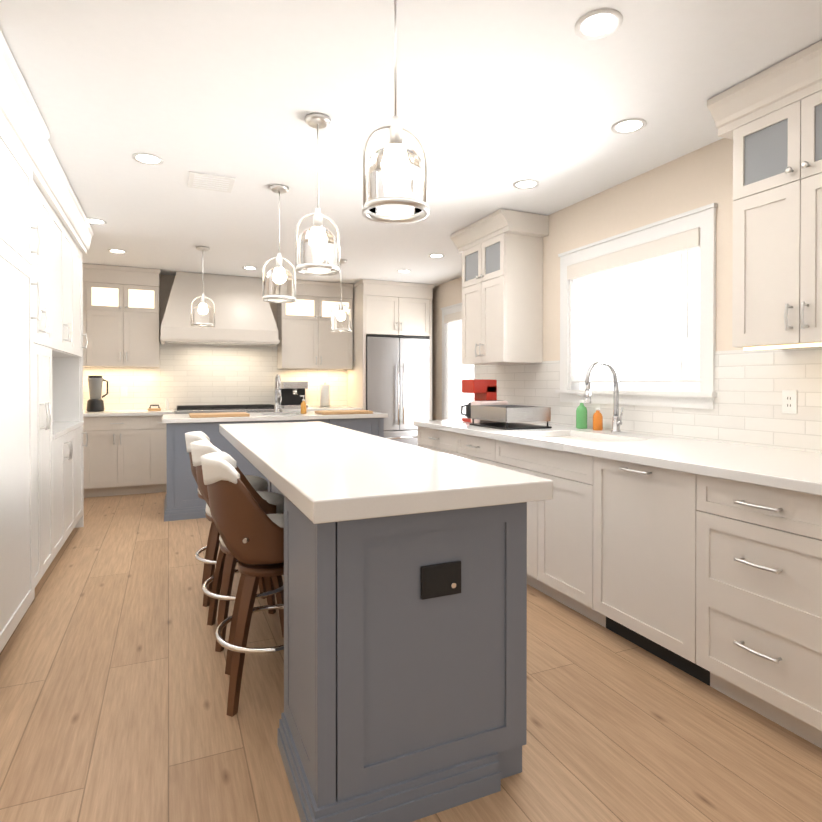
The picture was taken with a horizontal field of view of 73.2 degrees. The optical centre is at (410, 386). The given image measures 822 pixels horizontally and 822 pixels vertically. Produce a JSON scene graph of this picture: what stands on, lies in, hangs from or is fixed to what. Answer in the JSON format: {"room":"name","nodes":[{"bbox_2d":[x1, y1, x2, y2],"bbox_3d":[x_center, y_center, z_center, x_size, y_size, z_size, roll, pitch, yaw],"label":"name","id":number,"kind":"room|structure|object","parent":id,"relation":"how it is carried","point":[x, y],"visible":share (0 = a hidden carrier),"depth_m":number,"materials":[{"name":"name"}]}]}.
{"room":"kitchen","nodes":[
{"label":"kitchen","id":0,"kind":"room"},
{"bbox_2d":[159,275,276,335],"bbox_3d":[-2.721,-0.092,6.993,8.100,2.570,0.100,0,0,-24],"label":"wall","id":1,"kind":"structure","parent":0,"point":[165,284],"depth_m":6.80,"materials":[{"name":"paint"}]},
{"bbox_2d":[83,264,160,367],"bbox_3d":[-3.559,-0.800,6.357,1.251,1.134,0.376,0,0,-24],"label":"upper cabinet","id":2,"kind":"object","parent":1,"relation":"attached to","point":[121,316],"visible":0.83,"depth_m":6.31,"materials":[{"name":"white wood"}]},
{"bbox_2d":[83,342,346,410],"bbox_3d":[-2.525,-0.167,7.020,3.678,0.880,0.008,0,0,-24],"label":"backsplash","id":3,"kind":"structure","parent":1,"relation":"attached to","point":[182,375],"depth_m":7.00,"materials":[{"name":"tile"}]},
{"bbox_2d":[121,387,126,395],"bbox_3d":[-3.429,0.056,6.616,0.070,0.114,0.008,0,0,-24],"label":"outlet","id":4,"kind":"object","parent":3,"relation":"attached to","point":[123,391],"visible":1,"depth_m":6.61,"materials":[{"name":"white plastic"}]},
{"bbox_2d":[160,272,279,346],"bbox_3d":[-2.335,-0.946,6.766,1.334,0.850,0.608,0,0,-24],"label":"range hood","id":5,"kind":"object","parent":1,"relation":"attached to","point":[244,316],"visible":0.98,"depth_m":6.62,"materials":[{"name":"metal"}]},
{"bbox_2d":[277,280,352,369],"bbox_3d":[-1.275,-0.806,7.357,0.955,1.134,0.376,0,0,-24],"label":"upper cabinet","id":6,"kind":"object","parent":1,"relation":"attached to","point":[308,339],"visible":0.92,"depth_m":7.21,"materials":[{"name":"white wood"}]},
{"bbox_2d":[0,492,821,821],"bbox_3d":[-0.716,1.254,2.422,8.100,0.060,10.500,0,0,-24],"label":"floor","id":7,"kind":"structure","parent":0,"point":[114,682],"depth_m":2.04,"materials":[{"name":"brown wood"}]},
{"bbox_2d":[0,30,55,652],"bbox_3d":[-2.072,-0.058,2.354,0.761,2.564,1.059,0,0,-24],"label":"tall cabinet","id":8,"kind":"object","parent":7,"relation":"on","point":[46,232],"depth_m":2.73,"materials":[{"name":"white wood"}]},
{"bbox_2d":[56,157,92,554],"bbox_3d":[-2.679,-0.067,3.709,0.737,2.564,2.172,0,0,-24],"label":"tall cabinet","id":9,"kind":"object","parent":7,"relation":"on","point":[74,233],"depth_m":4.25,"materials":[{"name":"white wood"}]},
{"bbox_2d":[83,418,90,497],"bbox_3d":[-3.828,0.759,6.114,0.555,0.880,0.626,0,0,-24],"label":"base cabinet","id":10,"kind":"object","parent":7,"relation":"on","point":[87,421],"depth_m":5.93,"materials":[{"name":"white wood"}]},
{"bbox_2d":[91,414,158,496],"bbox_3d":[-3.329,0.758,6.332,0.768,0.880,0.626,0,0,-24],"label":"base cabinet","id":11,"kind":"object","parent":7,"relation":"on","point":[124,452],"depth_m":6.09,"materials":[{"name":"white wood"}]},
{"bbox_2d":[83,410,174,417],"bbox_3d":[-3.436,0.298,6.263,1.396,0.040,0.661,0,0,-24],"label":"countertop","id":12,"kind":"structure","parent":11,"relation":"on","point":[106,413],"depth_m":6.07,"materials":[{"name":"white stone"}]},
{"bbox_2d":[86,376,107,411],"bbox_3d":[-3.555,0.075,6.280,0.220,0.404,0.180,0,0,-24],"label":"blender","id":13,"kind":"object","parent":12,"relation":"on","point":[95,402],"visible":0.94,"depth_m":6.22,"materials":[{"name":"black plastic"}]},
{"bbox_2d":[148,405,160,410],"bbox_3d":[-2.964,0.240,6.403,0.140,0.072,0.070,0,0,-24],"label":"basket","id":14,"kind":"object","parent":12,"relation":"on","point":[154,409],"visible":1,"depth_m":6.38,"materials":[{"name":"brown wood"}]},
{"bbox_2d":[165,398,168,409],"bbox_3d":[-2.911,0.205,6.606,0.050,0.140,0.050,0,0,-24],"label":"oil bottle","id":15,"kind":"object","parent":12,"relation":"on","point":[166,404],"visible":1,"depth_m":6.59,"materials":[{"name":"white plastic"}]},
{"bbox_2d":[280,406,361,411],"bbox_3d":[-1.232,0.292,7.228,1.016,0.040,0.661,0,0,-24],"label":"countertop","id":16,"kind":"structure","parent":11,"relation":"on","point":[332,407],"depth_m":7.01,"materials":[{"name":"white stone"}]},
{"bbox_2d":[278,382,308,408],"bbox_3d":[-1.519,0.102,7.166,0.320,0.339,0.411,0,0,-24],"label":"espresso machine","id":17,"kind":"object","parent":16,"relation":"on","point":[291,392],"visible":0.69,"depth_m":7.13,"materials":[{"name":"metal"}]},
{"bbox_2d":[319,382,330,407],"bbox_3d":[-1.131,0.106,7.276,0.150,0.329,0.150,0,0,-24],"label":"paper towel holder","id":18,"kind":"object","parent":16,"relation":"on","point":[324,396],"visible":0.98,"depth_m":7.23,"materials":[{"name":"paper"}]},
{"bbox_2d":[159,414,166,491],"bbox_3d":[-2.918,0.756,6.512,0.367,0.880,0.626,0,0,-24],"label":"base cabinet","id":19,"kind":"object","parent":7,"relation":"on","point":[162,427],"depth_m":6.23,"materials":[{"name":"white wood"}]},
{"bbox_2d":[174,404,281,413],"bbox_3d":[-2.232,0.323,6.752,1.192,0.187,0.691,0,0,-24],"label":"range","id":20,"kind":"object","parent":19,"relation":"in","point":[188,409],"visible":0.44,"depth_m":6.55,"materials":[{"name":"metal"}]},
{"bbox_2d":[185,431,267,606],"bbox_3d":[-1.076,0.743,3.276,0.483,0.957,0.454,0,0,-24],"label":"stool","id":21,"kind":"object","parent":7,"relation":"on","point":[211,548],"visible":0.25,"depth_m":3.15,"materials":[{"name":"walnut wood"},{"name":"chrome"},{"name":"white leather"}]},
{"bbox_2d":[190,440,283,651],"bbox_3d":[-0.842,0.747,2.766,0.483,0.957,0.454,0,0,-24],"label":"stool","id":22,"kind":"object","parent":7,"relation":"on","point":[223,576],"visible":0.38,"depth_m":2.66,"materials":[{"name":"walnut wood"},{"name":"chrome"},{"name":"white leather"}]},
{"bbox_2d":[201,452,283,716],"bbox_3d":[-0.600,0.750,2.263,0.482,0.957,0.454,0,0,-24],"label":"stool","id":23,"kind":"object","parent":7,"relation":"on","point":[248,521],"visible":0.85,"depth_m":2.08,"materials":[{"name":"walnut wood"},{"name":"chrome"},{"name":"white leather"}]},
{"bbox_2d":[163,419,383,521],"bbox_3d":[-1.392,0.761,5.746,2.134,0.880,0.782,0,0,-24],"label":"kitchen island","id":24,"kind":"object","parent":7,"relation":"on","point":[183,501],"depth_m":5.07,"materials":[{"name":"grey wood"}]},
{"bbox_2d":[162,411,387,422],"bbox_3d":[-1.397,0.301,5.753,2.160,0.040,0.830,0,0,-24],"label":"island countertop","id":25,"kind":"structure","parent":24,"relation":"on","point":[255,417],"depth_m":5.38,"materials":[{"name":"white stone"}]},
{"bbox_2d":[189,412,249,417],"bbox_3d":[-1.852,0.269,5.346,0.530,0.028,0.340,0,0,-24],"label":"cutting board","id":26,"kind":"object","parent":25,"relation":"on","point":[219,414],"visible":0.96,"depth_m":5.23,"materials":[{"name":"brown wood"}]},
{"bbox_2d":[274,374,281,412],"bbox_3d":[-1.411,0.072,5.936,0.091,0.415,0.230,0,0,-24],"label":"faucet","id":27,"kind":"object","parent":25,"relation":"on","point":[277,389],"visible":1,"depth_m":5.99,"materials":[{"name":"metal"}]},
{"bbox_2d":[300,395,305,413],"bbox_3d":[-1.124,0.184,5.784,0.065,0.192,0.060,0,0,-24],"label":"soap bottle","id":28,"kind":"object","parent":25,"relation":"on","point":[303,407],"visible":1,"depth_m":5.76,"materials":[{"name":"orange plastic"}]},
{"bbox_2d":[315,410,372,414],"bbox_3d":[-0.711,0.266,5.845,0.540,0.028,0.340,0,0,-24],"label":"cutting board","id":29,"kind":"object","parent":25,"relation":"on","point":[328,412],"visible":1,"depth_m":5.71,"materials":[{"name":"brown wood"}]},
{"bbox_2d":[220,433,526,821],"bbox_3d":[-0.472,0.778,2.852,0.738,0.885,2.742,0,0,-24],"label":"kitchen island","id":30,"kind":"object","parent":7,"relation":"on","point":[405,631],"depth_m":1.61,"materials":[{"name":"grey wood"}]},
{"bbox_2d":[219,421,552,524],"bbox_3d":[-0.475,0.306,2.838,0.740,0.059,2.840,0,0,-24],"label":"island countertop","id":31,"kind":"structure","parent":30,"relation":"on","point":[335,474],"depth_m":1.77,"materials":[{"name":"white stone"}]},
{"bbox_2d":[347,279,433,419],"bbox_3d":[-0.295,-0.093,7.586,1.010,2.564,0.752,0,0,-24],"label":"enclosure","id":32,"kind":"object","parent":7,"relation":"on","point":[389,308],"visible":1,"depth_m":7.27,"materials":[{"name":"white wood"}]},
{"bbox_2d":[366,335,429,445],"bbox_3d":[-0.281,0.249,7.556,0.890,1.840,0.771,0,0,-24],"label":"refrigerator","id":33,"kind":"object","parent":7,"relation":"on","point":[398,380],"visible":0.5,"depth_m":7.25,"materials":[{"name":"metal"}]},
{"bbox_2d":[418,427,448,453],"bbox_3d":[0.583,0.770,4.533,0.816,0.880,0.769,0,0,-24],"label":"base cabinet","id":34,"kind":"object","parent":7,"relation":"on","point":[438,441],"depth_m":4.42,"materials":[{"name":"white wood"}]},
{"bbox_2d":[449,431,488,463],"bbox_3d":[0.818,0.773,3.996,0.816,0.880,0.638,0,0,-24],"label":"base cabinet","id":35,"kind":"object","parent":7,"relation":"on","point":[470,447],"depth_m":3.90,"materials":[{"name":"white wood"}]},
{"bbox_2d":[489,439,580,613],"bbox_3d":[1.102,0.777,3.346,0.816,0.880,1.018,0,0,-24],"label":"base cabinet","id":36,"kind":"object","parent":7,"relation":"on","point":[553,525],"depth_m":3.07,"materials":[{"name":"white wood"}]},
{"bbox_2d":[581,455,676,666],"bbox_3d":[1.389,0.782,2.690,0.816,0.880,0.649,0,0,-24],"label":"dishwasher","id":37,"kind":"object","parent":7,"relation":"on","point":[629,511],"depth_m":2.55,"materials":[{"name":"white wood"}]},
{"bbox_2d":[677,471,821,748],"bbox_3d":[1.621,0.785,2.158,0.819,0.880,0.629,0,0,-24],"label":"base cabinet","id":38,"kind":"object","parent":7,"relation":"on","point":[700,560],"depth_m":2.02,"materials":[{"name":"white wood"}]},
{"bbox_2d":[413,419,821,498],"bbox_3d":[1.076,0.317,3.359,0.851,0.040,3.330,0,0,-24],"label":"countertop","id":39,"kind":"structure","parent":38,"relation":"on","point":[780,469],"depth_m":2.56,"materials":[{"name":"white stone"}]},
{"bbox_2d":[461,379,496,422],"bbox_3d":[0.535,0.114,4.567,0.281,0.349,0.200,0,0,-24],"label":"coffee maker","id":40,"kind":"object","parent":39,"relation":"on","point":[482,389],"visible":0.48,"depth_m":4.51,"materials":[{"name":"red plastic"}]},
{"bbox_2d":[471,400,507,422],"bbox_3d":[0.618,0.199,4.402,0.282,0.181,0.150,0,0,-24],"label":"toaster","id":41,"kind":"object","parent":39,"relation":"on","point":[491,402],"visible":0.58,"depth_m":4.33,"materials":[{"name":"silver plastic"}]},
{"bbox_2d":[470,405,551,429],"bbox_3d":[0.721,0.217,4.070,0.380,0.150,0.500,0,0,-24],"label":"dish rack","id":42,"kind":"object","parent":39,"relation":"on","point":[506,417],"visible":1,"depth_m":3.90,"materials":[{"name":"silver metal"}]},
{"bbox_2d":[553,435,604,442],"bbox_3d":[1.017,0.436,3.382,0.474,0.222,0.704,0,0,-24],"label":"sink","id":43,"kind":"object","parent":39,"relation":"in","point":[584,438],"depth_m":3.60,"materials":[{"name":"white ceramic"}]},
{"bbox_2d":[576,394,586,428],"bbox_3d":[1.205,0.172,3.911,0.076,0.242,0.076,0,0,-24],"label":"soap bottle","id":44,"kind":"object","parent":39,"relation":"on","point":[581,416],"visible":1,"depth_m":3.88,"materials":[{"name":"green plastic"}]},
{"bbox_2d":[593,408,602,429],"bbox_3d":[1.269,0.219,3.764,0.064,0.150,0.064,0,0,-24],"label":"soap bottle","id":45,"kind":"object","parent":39,"relation":"on","point":[597,420],"visible":1,"depth_m":3.74,"materials":[{"name":"orange plastic"}]},
{"bbox_2d":[585,360,622,432],"bbox_3d":[1.222,0.062,3.497,0.280,0.466,0.091,0,0,-24],"label":"kitchen faucet","id":46,"kind":"object","parent":39,"relation":"on","point":[617,422],"visible":1,"depth_m":3.53,"materials":[{"name":"metal"}]},
{"bbox_2d":[0,0,821,286],"bbox_3d":[-0.716,-1.376,2.404,8.100,0.060,10.500,0,0,-24],"label":"ceiling","id":47,"kind":"structure","parent":0,"point":[497,100],"depth_m":2.64,"materials":[{"name":"paint"}]},
{"bbox_2d":[87,218,106,224],"bbox_3d":[-2.591,-1.357,4.542,0.170,0.006,0.170,0,0,-24],"label":"recessed light","id":48,"kind":"object","parent":47,"relation":"in","point":[96,221],"visible":0.81,"depth_m":4.54,"materials":[{"name":"white plastic"}]},
{"bbox_2d":[108,249,126,253],"bbox_3d":[-2.955,-1.364,5.573,0.170,0.006,0.170,0,0,-24],"label":"recessed light","id":49,"kind":"object","parent":47,"relation":"in","point":[117,251],"visible":1,"depth_m":5.58,"materials":[{"name":"white plastic"}]},
{"bbox_2d":[132,153,163,164],"bbox_3d":[-1.558,-1.349,3.280,0.170,0.006,0.170,0,0,-24],"label":"recessed light","id":50,"kind":"object","parent":47,"relation":"in","point":[147,158],"visible":1,"depth_m":3.27,"materials":[{"name":"white plastic"}]},
{"bbox_2d":[190,246,214,326],"bbox_3d":[-2.040,-0.981,5.430,0.228,0.768,0.224,0,0,-24],"label":"pendant light","id":51,"kind":"object","parent":47,"relation":"hanging from","point":[202,313],"visible":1,"depth_m":5.38,"materials":[{"name":"glass"}]},
{"bbox_2d":[188,171,235,192],"bbox_3d":[-1.319,-1.347,3.658,0.280,0.014,0.280,0,0,-24],"label":"ceiling vent","id":52,"kind":"object","parent":47,"relation":"in","point":[210,182],"visible":1,"depth_m":3.63,"materials":[{"name":"metal"}]},
{"bbox_2d":[242,266,256,269],"bbox_3d":[-1.857,-1.369,6.381,0.170,0.006,0.170,0,0,-24],"label":"recessed light","id":53,"kind":"object","parent":47,"relation":"in","point":[249,268],"visible":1,"depth_m":6.38,"materials":[{"name":"white plastic"}]},
{"bbox_2d":[262,184,295,302],"bbox_3d":[-0.893,-0.969,3.759,0.228,0.768,0.224,0,0,-24],"label":"pendant light","id":54,"kind":"object","parent":47,"relation":"hanging from","point":[280,283],"visible":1,"depth_m":3.71,"materials":[{"name":"silver metal"}]},
{"bbox_2d":[295,113,339,275],"bbox_3d":[-0.468,-0.963,2.788,0.228,0.768,0.224,0,0,-24],"label":"pendant light","id":55,"kind":"object","parent":47,"relation":"hanging from","point":[317,246],"visible":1,"depth_m":2.74,"materials":[{"name":"silver metal"}]},
{"bbox_2d":[331,259,350,331],"bbox_3d":[-0.757,-0.984,5.991,0.228,0.768,0.224,0,0,-24],"label":"pendant light","id":56,"kind":"object","parent":47,"relation":"hanging from","point":[340,320],"visible":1,"depth_m":5.93,"materials":[{"name":"glass"}]},
{"bbox_2d":[362,0,428,223],"bbox_3d":[-0.051,-0.957,1.836,0.228,0.768,0.224,0,0,-24],"label":"pendant light","id":57,"kind":"object","parent":47,"relation":"hanging from","point":[396,176],"visible":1,"depth_m":1.78,"materials":[{"name":"silver metal"}]},
{"bbox_2d":[397,270,410,272],"bbox_3d":[-0.083,-1.371,6.568,0.170,0.006,0.170,0,0,-24],"label":"recessed light","id":58,"kind":"object","parent":47,"relation":"in","point":[403,271],"visible":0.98,"depth_m":6.58,"materials":[{"name":"white plastic"}]},
{"bbox_2d":[428,254,444,257],"bbox_3d":[0.266,-1.365,5.771,0.170,0.006,0.170,0,0,-24],"label":"recessed light","id":59,"kind":"object","parent":47,"relation":"in","point":[436,255],"visible":0.94,"depth_m":5.75,"materials":[{"name":"white plastic"}]},
{"bbox_2d":[513,179,538,188],"bbox_3d":[0.769,-1.352,3.699,0.170,0.006,0.170,0,0,-24],"label":"recessed light","id":60,"kind":"object","parent":47,"relation":"in","point":[526,184],"visible":1,"depth_m":3.70,"materials":[{"name":"white plastic"}]},
{"bbox_2d":[575,9,622,39],"bbox_3d":[0.694,-1.341,2.050,0.170,0.006,0.170,0,0,-24],"label":"recessed light","id":61,"kind":"object","parent":47,"relation":"in","point":[597,24],"visible":1,"depth_m":2.05,"materials":[{"name":"white plastic"}]},
{"bbox_2d":[611,118,646,133],"bbox_3d":[1.125,-1.346,2.861,0.170,0.006,0.170,0,0,-24],"label":"recessed light","id":62,"kind":"object","parent":47,"relation":"in","point":[629,126],"visible":1,"depth_m":2.86,"materials":[{"name":"white plastic"}]},
{"bbox_2d":[432,277,462,419],"bbox_3d":[0.690,-0.091,6.931,0.100,2.570,2.750,0,0,-24],"label":"wall","id":63,"kind":"structure","parent":0,"point":[449,293],"depth_m":7.52,"materials":[{"name":"paint"}]},
{"bbox_2d":[441,303,475,419],"bbox_3d":[0.649,-0.012,6.985,0.132,2.070,0.960,0,0,-24],"label":"window","id":64,"kind":"structure","parent":63,"relation":"in","point":[455,371],"depth_m":7.17,"materials":[{"name":"white glass"}]},
{"bbox_2d":[543,138,742,391],"bbox_3d":[2.186,-0.059,2.018,0.100,2.570,7.450,0,0,-24],"label":"wall","id":65,"kind":"structure","parent":0,"point":[700,177],"depth_m":3.42,"materials":[{"name":"paint"}]},
{"bbox_2d":[450,209,548,364],"bbox_3d":[0.721,-0.776,4.670,0.445,1.159,0.820,0,0,-24],"label":"upper cabinet","id":66,"kind":"object","parent":65,"relation":"attached to","point":[500,251],"depth_m":4.42,"materials":[{"name":"white wood"}]},
{"bbox_2d":[555,203,717,408],"bbox_3d":[1.441,-0.446,3.655,0.150,1.128,1.330,0,0,-24],"label":"kitchen window","id":67,"kind":"structure","parent":65,"relation":"in","point":[639,303],"depth_m":3.52,"materials":[{"name":"white glass"}]},
{"bbox_2d":[476,347,821,452],"bbox_3d":[1.390,0.048,3.701,0.008,0.495,3.730,0,0,-24],"label":"backsplash","id":68,"kind":"structure","parent":65,"relation":"attached to","point":[750,385],"depth_m":2.95,"materials":[{"name":"tile"}]},
{"bbox_2d":[782,390,796,413],"bbox_3d":[1.829,0.072,2.677,0.008,0.114,0.070,0,0,-24],"label":"outlet","id":69,"kind":"object","parent":68,"relation":"attached to","point":[789,401],"visible":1,"depth_m":2.67,"materials":[{"name":"white plastic"}]},
{"bbox_2d":[707,40,821,349],"bbox_3d":[1.725,-0.754,2.377,0.445,1.172,0.675,0,0,-24],"label":"upper cabinet","id":70,"kind":"object","parent":65,"relation":"attached to","point":[768,121],"depth_m":2.37,"materials":[{"name":"white wood"}]}
]}

